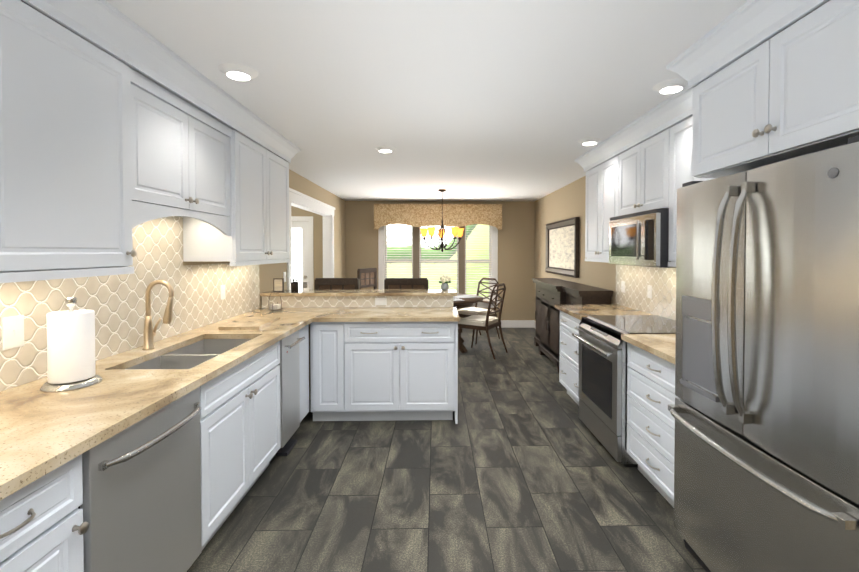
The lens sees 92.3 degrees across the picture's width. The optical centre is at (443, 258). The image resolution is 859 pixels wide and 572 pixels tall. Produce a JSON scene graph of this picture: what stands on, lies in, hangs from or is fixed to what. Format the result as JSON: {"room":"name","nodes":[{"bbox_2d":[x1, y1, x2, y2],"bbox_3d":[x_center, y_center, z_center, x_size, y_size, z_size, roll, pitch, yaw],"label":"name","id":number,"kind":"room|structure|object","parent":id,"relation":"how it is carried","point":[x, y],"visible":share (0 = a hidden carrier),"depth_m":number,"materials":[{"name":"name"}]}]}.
{"room":"kitchen and dining room","nodes":[
{"label":"kitchen and dining room","id":0,"kind":"room"},
{"bbox_2d":[0,169,345,391],"bbox_3d":[-1.847,0.191,3.249,0.120,2.440,9.300,0,1,-1],"label":"wall","id":1,"kind":"structure","parent":0,"point":[268,273],"depth_m":5.82,"materials":[{"name":"beige paint"}]},
{"bbox_2d":[0,0,139,275],"bbox_3d":[-1.568,-0.410,1.532,0.352,0.900,0.635,0,1,-1],"label":"upper cabinet","id":2,"kind":"object","parent":1,"relation":"attached to","point":[103,153],"depth_m":1.51,"materials":[{"name":"white paint"}]},
{"bbox_2d":[0,216,259,390],"bbox_3d":[-1.762,0.122,2.158,0.006,0.784,3.718,0,1,-1],"label":"tile backsplash","id":3,"kind":"structure","parent":1,"relation":"attached to","point":[116,303],"depth_m":2.37,"materials":[{"name":"beige tile"}]},
{"bbox_2d":[1,315,23,350],"bbox_3d":[-1.742,0.298,1.672,0.012,0.130,0.085,0,1,-1],"label":"switch plate","id":4,"kind":"object","parent":3,"relation":"attached to","point":[12,332],"visible":1,"depth_m":1.67,"materials":[{"name":"white plastic"}]},
{"bbox_2d":[220,285,225,299],"bbox_3d":[-1.778,0.270,3.322,0.008,0.115,0.075,0,1,-1],"label":"electrical outlet plate","id":5,"kind":"object","parent":3,"relation":"attached to","point":[222,293],"visible":1,"depth_m":3.31,"materials":[{"name":"white plastic"}]},
{"bbox_2d":[136,71,231,219],"bbox_3d":[-1.600,-0.573,2.321,0.322,0.600,0.949,0,1,-1],"label":"upper cabinet","id":6,"kind":"object","parent":1,"relation":"attached to","point":[186,153],"depth_m":2.25,"materials":[{"name":"white paint"}]},
{"bbox_2d":[23,0,300,162],"bbox_3d":[-1.538,-0.937,2.100,0.436,0.144,3.629,0,1,-1],"label":"crown molding","id":7,"kind":"structure","parent":6,"relation":"attached to","point":[105,25],"depth_m":1.95,"materials":[{"name":"white paint"}]},
{"bbox_2d":[183,129,289,263],"bbox_3d":[-1.605,-0.440,3.318,0.352,0.900,1.040,0,1,-1],"label":"upper cabinet","id":8,"kind":"object","parent":1,"relation":"attached to","point":[257,231],"depth_m":3.03,"materials":[{"name":"white paint"}]},
{"bbox_2d":[287,188,334,289],"bbox_3d":[-1.893,0.264,5.850,0.185,2.205,2.210,0,1,-1],"label":"door frame","id":9,"kind":"structure","parent":1,"relation":"attached to","point":[297,199],"depth_m":6.34,"materials":[{"name":"white paint"}]},
{"bbox_2d":[308,307,329,398],"bbox_3d":[-0.852,0.880,4.164,1.892,1.030,0.134,0,1,-1],"label":"wall","id":10,"kind":"structure","parent":0,"point":[309,357],"depth_m":4.09,"materials":[{"name":"beige paint"}]},
{"bbox_2d":[262,296,452,307],"bbox_3d":[-0.850,0.424,4.087,1.892,0.114,0.005,0,1,-1],"label":"tile backsplash","id":11,"kind":"structure","parent":10,"relation":"attached to","point":[355,301],"depth_m":4.08,"materials":[{"name":"beige tile"}]},
{"bbox_2d":[375,298,386,304],"bbox_3d":[-0.624,0.422,4.084,0.115,0.075,0.008,0,1,-1],"label":"plate","id":12,"kind":"object","parent":11,"relation":"attached to","point":[380,301],"visible":1,"depth_m":4.08,"materials":[{"name":"white plastic"}]},
{"bbox_2d":[260,289,456,295],"bbox_3d":[-0.836,0.348,4.233,1.927,0.032,0.380,0,1,-1],"label":"bar","id":13,"kind":"object","parent":10,"relation":"on","point":[406,292],"visible":0.83,"depth_m":4.09,"materials":[{"name":"beige stone"}]},
{"bbox_2d":[273,278,283,291],"bbox_3d":[-1.655,0.265,4.131,0.100,0.138,0.016,0,1,-1],"label":"photo frame","id":14,"kind":"object","parent":13,"relation":"on","point":[278,284],"visible":0.93,"depth_m":4.12,"materials":[{"name":"brown wood"}]},
{"bbox_2d":[291,270,298,291],"bbox_3d":[-1.506,0.223,4.167,0.076,0.220,0.076,0,1,-1],"label":"utensil caddy","id":15,"kind":"object","parent":13,"relation":"on","point":[294,286],"visible":1,"depth_m":4.14,"materials":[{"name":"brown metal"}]},
{"bbox_2d":[302,281,308,291],"bbox_3d":[-1.396,0.279,4.160,0.060,0.108,0.023,0,1,-1],"label":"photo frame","id":16,"kind":"object","parent":13,"relation":"on","point":[305,286],"visible":1,"depth_m":4.15,"materials":[{"name":"white plastic"}]},
{"bbox_2d":[439,275,450,289],"bbox_3d":[0.012,0.248,4.339,0.138,0.164,0.131,0,1,-1],"label":"vase","id":17,"kind":"object","parent":13,"relation":"on","point":[445,280],"visible":1,"depth_m":4.30,"materials":[{"name":"white ceramic"}]},
{"bbox_2d":[291,201,534,319],"bbox_3d":[-1.514,0.110,7.976,6.540,2.440,0.140,0,1,-1],"label":"wall","id":18,"kind":"structure","parent":0,"point":[516,254],"depth_m":7.95,"materials":[{"name":"beige paint"}]},
{"bbox_2d":[291,221,308,289],"bbox_3d":[-3.058,0.306,7.923,0.950,2.050,0.090,0,1,-1],"label":"door","id":19,"kind":"structure","parent":18,"relation":"in","point":[299,238],"depth_m":7.91,"materials":[{"name":"white paint"}]},
{"bbox_2d":[291,216,313,289],"bbox_3d":[-3.057,0.262,7.868,1.130,2.140,0.018,0,1,-1],"label":"door frame","id":20,"kind":"structure","parent":18,"relation":"attached to","point":[309,219],"depth_m":7.86,"materials":[{"name":"white paint"}]},
{"bbox_2d":[378,225,497,307],"bbox_3d":[-0.109,0.050,7.981,2.290,1.780,0.135,0,1,-1],"label":"window","id":21,"kind":"structure","parent":18,"relation":"in","point":[381,253],"depth_m":7.95,"materials":[{"name":"white paint"}]},
{"bbox_2d":[385,225,491,300],"bbox_3d":[-0.108,0.045,7.968,2.060,1.546,0.061,0,1,-1],"label":"window blinds","id":22,"kind":"object","parent":21,"relation":"attached to","point":[461,261],"visible":0.56,"depth_m":7.95,"materials":[{"name":"beige plastic"}]},
{"bbox_2d":[374,204,501,229],"bbox_3d":[-0.106,-0.792,7.838,2.410,0.480,0.158,0,1,-1],"label":"window valance","id":23,"kind":"object","parent":18,"relation":"attached to","point":[424,215],"visible":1,"depth_m":7.76,"materials":[{"name":"fabric"}]},
{"bbox_2d":[495,320,532,327],"bbox_3d":[-0.063,1.261,7.947,3.640,0.140,0.016,0,1,-1],"label":"baseboard","id":24,"kind":"structure","parent":18,"relation":"attached to","point":[518,323],"depth_m":7.97,"materials":[{"name":"white paint"}]},
{"bbox_2d":[20,0,829,200],"bbox_3d":[-1.317,-1.059,3.238,6.740,0.060,9.700,0,1,-1],"label":"ceiling","id":25,"kind":"structure","parent":0,"point":[486,100],"depth_m":2.29,"materials":[{"name":"white paint"}]},
{"bbox_2d":[218,63,257,80],"bbox_3d":[-1.075,-0.997,2.174,0.185,0.028,0.207,0,1,-1],"label":"recessed light","id":26,"kind":"object","parent":25,"relation":"in","point":[240,72],"depth_m":2.19,"materials":[{"name":"white paint"}]},
{"bbox_2d":[375,146,395,152],"bbox_3d":[-0.535,-1.025,3.817,0.183,0.028,0.226,0,1,-1],"label":"recessed light","id":27,"kind":"object","parent":25,"relation":"in","point":[384,149],"depth_m":3.84,"materials":[{"name":"white paint"}]},
{"bbox_2d":[420,189,463,251],"bbox_3d":[-0.027,-0.595,6.519,0.712,0.980,0.691,0,1,-1],"label":"chandelier","id":28,"kind":"object","parent":25,"relation":"hanging from","point":[456,231],"visible":1,"depth_m":6.48,"materials":[{"name":"yellow glass"}]},
{"bbox_2d":[578,138,600,144],"bbox_3d":[1.238,-1.020,3.539,0.187,0.028,0.194,0,1,-1],"label":"recessed light","id":29,"kind":"object","parent":25,"relation":"in","point":[586,141],"depth_m":3.57,"materials":[{"name":"white paint"}]},
{"bbox_2d":[652,78,687,93],"bbox_3d":[1.292,-1.000,2.357,0.188,0.028,0.213,0,1,-1],"label":"recessed light","id":30,"kind":"object","parent":25,"relation":"in","point":[670,86],"depth_m":2.38,"materials":[{"name":"white paint"}]},
{"bbox_2d":[187,328,705,571],"bbox_3d":[-1.317,1.440,3.281,6.740,0.060,9.700,0,1,-1],"label":"floor","id":31,"kind":"structure","parent":0,"point":[518,467],"depth_m":2.47,"materials":[{"name":"tile"}]},
{"bbox_2d":[0,454,88,571],"bbox_3d":[-1.410,1.009,1.025,0.647,0.880,0.451,0,1,-1],"label":"base cabinet","id":32,"kind":"object","parent":31,"relation":"on","point":[44,527],"depth_m":1.13,"materials":[{"name":"white paint"}]},
{"bbox_2d":[78,387,201,571],"bbox_3d":[-1.370,1.004,1.559,0.705,0.872,0.593,0,1,-1],"label":"dishwasher","id":33,"kind":"object","parent":31,"relation":"on","point":[140,506],"visible":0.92,"depth_m":1.51,"materials":[{"name":"grey metal"}]},
{"bbox_2d":[212,325,308,440],"bbox_3d":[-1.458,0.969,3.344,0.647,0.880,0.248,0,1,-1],"label":"base cabinet","id":34,"kind":"object","parent":31,"relation":"on","point":[245,397],"depth_m":2.44,"materials":[{"name":"white paint"}]},
{"bbox_2d":[0,308,323,499],"bbox_3d":[-1.413,0.531,2.193,0.690,0.035,3.760,0,1,-1],"label":"countertop","id":35,"kind":"structure","parent":34,"relation":"on","point":[42,434],"depth_m":1.55,"materials":[{"name":"beige stone"}]},
{"bbox_2d":[40,297,102,392],"bbox_3d":[-1.541,0.340,1.707,0.194,0.364,0.194,0,1,-1],"label":"paper towel holder","id":36,"kind":"object","parent":35,"relation":"on","point":[71,366],"visible":1,"depth_m":1.65,"materials":[{"name":"white paper"}]},
{"bbox_2d":[142,280,173,349],"bbox_3d":[-1.617,0.315,2.353,0.174,0.392,0.096,0,1,-1],"label":"gooseneck faucet","id":37,"kind":"object","parent":35,"relation":"on","point":[149,333],"visible":1,"depth_m":2.32,"materials":[{"name":"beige metal"}]},
{"bbox_2d":[127,339,250,368],"bbox_3d":[-1.401,0.657,2.356,0.411,0.218,0.856,0,1,-1],"label":"double-bowl sink","id":38,"kind":"object","parent":35,"relation":"in","point":[190,356],"visible":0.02,"depth_m":2.34,"materials":[{"name":"silver metal"}]},
{"bbox_2d":[218,317,279,329],"bbox_3d":[-1.460,0.486,3.132,0.302,0.022,0.463,0,1,-1],"label":"cutting board","id":39,"kind":"object","parent":35,"relation":"on","point":[251,323],"visible":1,"depth_m":3.04,"materials":[{"name":"beige wood"}]},
{"bbox_2d":[268,291,281,310],"bbox_3d":[-1.559,0.390,3.808,0.121,0.192,0.121,0,1,-1],"label":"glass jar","id":40,"kind":"object","parent":35,"relation":"on","point":[274,307],"visible":1,"depth_m":3.80,"materials":[{"name":"clear glass"}]},
{"bbox_2d":[270,330,304,462],"bbox_3d":[-1.410,0.979,3.030,0.686,0.872,0.364,0,1,-1],"label":"trash compactor","id":41,"kind":"object","parent":31,"relation":"on","point":[289,388],"visible":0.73,"depth_m":2.99,"materials":[{"name":"grey metal"}]},
{"bbox_2d":[315,278,358,289],"bbox_3d":[-1.188,0.797,4.788,0.500,1.175,0.461,0,1,-1],"label":"bar stool","id":42,"kind":"object","parent":31,"relation":"on","point":[336,283],"visible":0.12,"depth_m":4.55,"materials":[{"name":"brown wood"}]},
{"bbox_2d":[357,268,376,289],"bbox_3d":[-1.525,0.753,7.369,0.461,1.175,0.500,1,1,29],"label":"bar stool","id":43,"kind":"object","parent":31,"relation":"on","point":[366,277],"visible":0.35,"depth_m":7.25,"materials":[{"name":"brown wood"}]},
{"bbox_2d":[310,322,457,423],"bbox_3d":[-0.513,0.962,3.779,1.250,0.880,0.642,0,1,-1],"label":"base cabinet","id":44,"kind":"object","parent":31,"relation":"on","point":[376,371],"visible":1,"depth_m":3.50,"materials":[{"name":"white paint"}]},
{"bbox_2d":[316,307,459,321],"bbox_3d":[-0.486,0.504,3.772,1.227,0.035,0.640,0,1,-1],"label":"countertop","id":45,"kind":"structure","parent":44,"relation":"on","point":[332,314],"depth_m":3.62,"materials":[{"name":"beige stone"}]},
{"bbox_2d":[384,278,427,288],"bbox_3d":[-0.418,0.797,4.783,0.500,1.175,0.461,0,1,-1],"label":"bar stool","id":46,"kind":"object","parent":31,"relation":"on","point":[405,283],"visible":0.19,"depth_m":4.55,"materials":[{"name":"brown wood"}]},
{"bbox_2d":[453,294,483,352],"bbox_3d":[-0.050,0.987,6.330,1.320,0.787,1.320,0,1,-1],"label":"round dining table","id":47,"kind":"object","parent":31,"relation":"on","point":[468,302],"visible":0.21,"depth_m":6.01,"materials":[{"name":"brown wood"}]},
{"bbox_2d":[453,295,476,300],"bbox_3d":[-0.051,0.591,6.324,1.101,0.004,1.099,0,1,-1],"label":"placemats","id":48,"kind":"object","parent":47,"relation":"on","point":[457,297],"visible":0.31,"depth_m":6.28,"materials":[{"name":"grey fabric"}]},
{"bbox_2d":[457,278,499,343],"bbox_3d":[0.575,0.842,6.892,0.607,1.022,0.500,-1,1,-42],"label":"dining chair","id":49,"kind":"object","parent":31,"relation":"on","point":[466,312],"visible":0.77,"depth_m":6.85,"materials":[{"name":"brown wood"}]},
{"bbox_2d":[458,283,507,358],"bbox_3d":[0.558,0.858,5.955,0.607,1.022,0.500,1,1,32],"label":"dining chair","id":50,"kind":"object","parent":31,"relation":"on","point":[487,322],"visible":0.94,"depth_m":5.84,"materials":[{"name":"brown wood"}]},
{"bbox_2d":[559,311,580,404],"bbox_3d":[1.519,0.960,3.913,0.627,0.880,0.737,0,1,-1],"label":"base cabinet","id":51,"kind":"object","parent":31,"relation":"on","point":[569,345],"depth_m":3.96,"materials":[{"name":"white paint"}]},
{"bbox_2d":[555,304,675,363],"bbox_3d":[1.513,0.514,3.191,0.667,0.035,2.235,0,1,-1],"label":"countertop","id":52,"kind":"structure","parent":51,"relation":"on","point":[662,346],"depth_m":2.71,"materials":[{"name":"beige stone"}]},
{"bbox_2d":[532,278,612,372],"bbox_3d":[1.568,0.848,5.476,0.440,1.050,2.140,0,1,-1],"label":"credenza","id":53,"kind":"object","parent":31,"relation":"on","point":[551,293],"visible":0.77,"depth_m":5.25,"materials":[{"name":"brown wood"}]},
{"bbox_2d":[572,315,675,466],"bbox_3d":[1.467,0.951,3.159,0.749,0.924,0.762,0,1,-1],"label":"range","id":54,"kind":"object","parent":31,"relation":"on","point":[603,366],"visible":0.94,"depth_m":3.02,"materials":[{"name":"silver metal"}]},
{"bbox_2d":[627,342,676,507],"bbox_3d":[1.549,0.985,2.430,0.627,0.880,0.697,0,1,-1],"label":"base cabinet","id":55,"kind":"object","parent":31,"relation":"on","point":[651,395],"depth_m":2.45,"materials":[{"name":"white paint"}]},
{"bbox_2d":[668,135,858,571],"bbox_3d":[1.463,0.539,1.597,0.809,1.800,0.910,0,1,-1],"label":"refrigerator","id":56,"kind":"object","parent":31,"relation":"on","point":[764,410],"visible":1,"depth_m":1.44,"materials":[{"name":"grey metal"}]},
{"bbox_2d":[534,176,649,320],"bbox_3d":[1.912,0.190,3.326,0.120,2.440,9.540,0,1,-1],"label":"wall","id":57,"kind":"structure","parent":0,"point":[565,202],"depth_m":5.86,"materials":[{"name":"beige paint"}]},
{"bbox_2d":[545,217,579,277],"bbox_3d":[1.761,-0.165,6.238,0.058,0.810,1.500,0,1,-1],"label":"framed art","id":58,"kind":"object","parent":57,"relation":"attached to","point":[562,246],"visible":1,"depth_m":6.07,"materials":[{"name":"brown wood"}]},
{"bbox_2d":[585,156,616,259],"bbox_3d":[1.656,-0.450,3.908,0.352,0.900,0.772,0,1,-1],"label":"upper cabinet","id":59,"kind":"object","parent":57,"relation":"attached to","point":[601,181],"depth_m":3.89,"materials":[{"name":"white paint"}]},
{"bbox_2d":[617,129,668,215],"bbox_3d":[1.672,-0.618,3.138,0.352,0.538,0.763,0,1,-1],"label":"upper cabinet","id":60,"kind":"object","parent":57,"relation":"attached to","point":[643,169],"depth_m":3.08,"materials":[{"name":"white paint"}]},
{"bbox_2d":[609,208,675,267],"bbox_3d":[1.609,-0.146,3.144,0.476,0.398,0.754,0,1,-1],"label":"over-the-range microwave","id":61,"kind":"object","parent":60,"relation":"attached to","point":[639,238],"visible":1,"depth_m":2.95,"materials":[{"name":"grey metal"}]},
{"bbox_2d":[575,0,827,171],"bbox_3d":[1.506,-0.947,2.707,0.701,0.144,3.319,0,1,-1],"label":"crown molding","id":62,"kind":"structure","parent":60,"relation":"attached to","point":[747,26],"depth_m":1.91,"materials":[{"name":"white paint"}]},
{"bbox_2d":[616,265,675,319],"bbox_3d":[1.851,0.276,3.226,0.006,0.440,2.300,0,1,-1],"label":"tile backsplash","id":63,"kind":"structure","parent":57,"relation":"attached to","point":[660,281],"depth_m":3.70,"materials":[{"name":"beige tile"}]},
{"bbox_2d":[621,281,624,292],"bbox_3d":[1.821,0.285,4.196,0.012,0.115,0.075,0,1,-1],"label":"switch plate","id":64,"kind":"object","parent":63,"relation":"attached to","point":[623,286],"visible":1,"depth_m":4.18,"materials":[{"name":"white plastic"}]},
{"bbox_2d":[647,285,651,298],"bbox_3d":[1.834,0.294,3.676,0.008,0.115,0.075,0,1,-1],"label":"electrical outlet plate","id":65,"kind":"object","parent":63,"relation":"attached to","point":[649,291],"visible":1,"depth_m":3.67,"materials":[{"name":"white plastic"}]},
{"bbox_2d":[668,118,706,263],"bbox_3d":[1.686,-0.425,2.427,0.352,0.900,0.665,0,1,-1],"label":"upper cabinet","id":66,"kind":"object","parent":57,"relation":"attached to","point":[679,132],"depth_m":2.69,"materials":[{"name":"white paint"}]},
{"bbox_2d":[685,0,858,179],"bbox_3d":[1.571,-0.631,1.571,0.617,0.460,1.035,0,1,-1],"label":"upper cabinet","id":67,"kind":"object","parent":57,"relation":"attached to","point":[791,91],"depth_m":1.54,"materials":[{"name":"white paint"}]},
{"label":"outside","id":68,"kind":"structure","parent":0,"visible":0},
{"bbox_2d":[387,224,488,297],"bbox_3d":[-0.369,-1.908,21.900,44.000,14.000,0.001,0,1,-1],"label":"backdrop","id":69,"kind":"structure","parent":68,"point":[477,227],"depth_m":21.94,"materials":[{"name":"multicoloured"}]}
]}

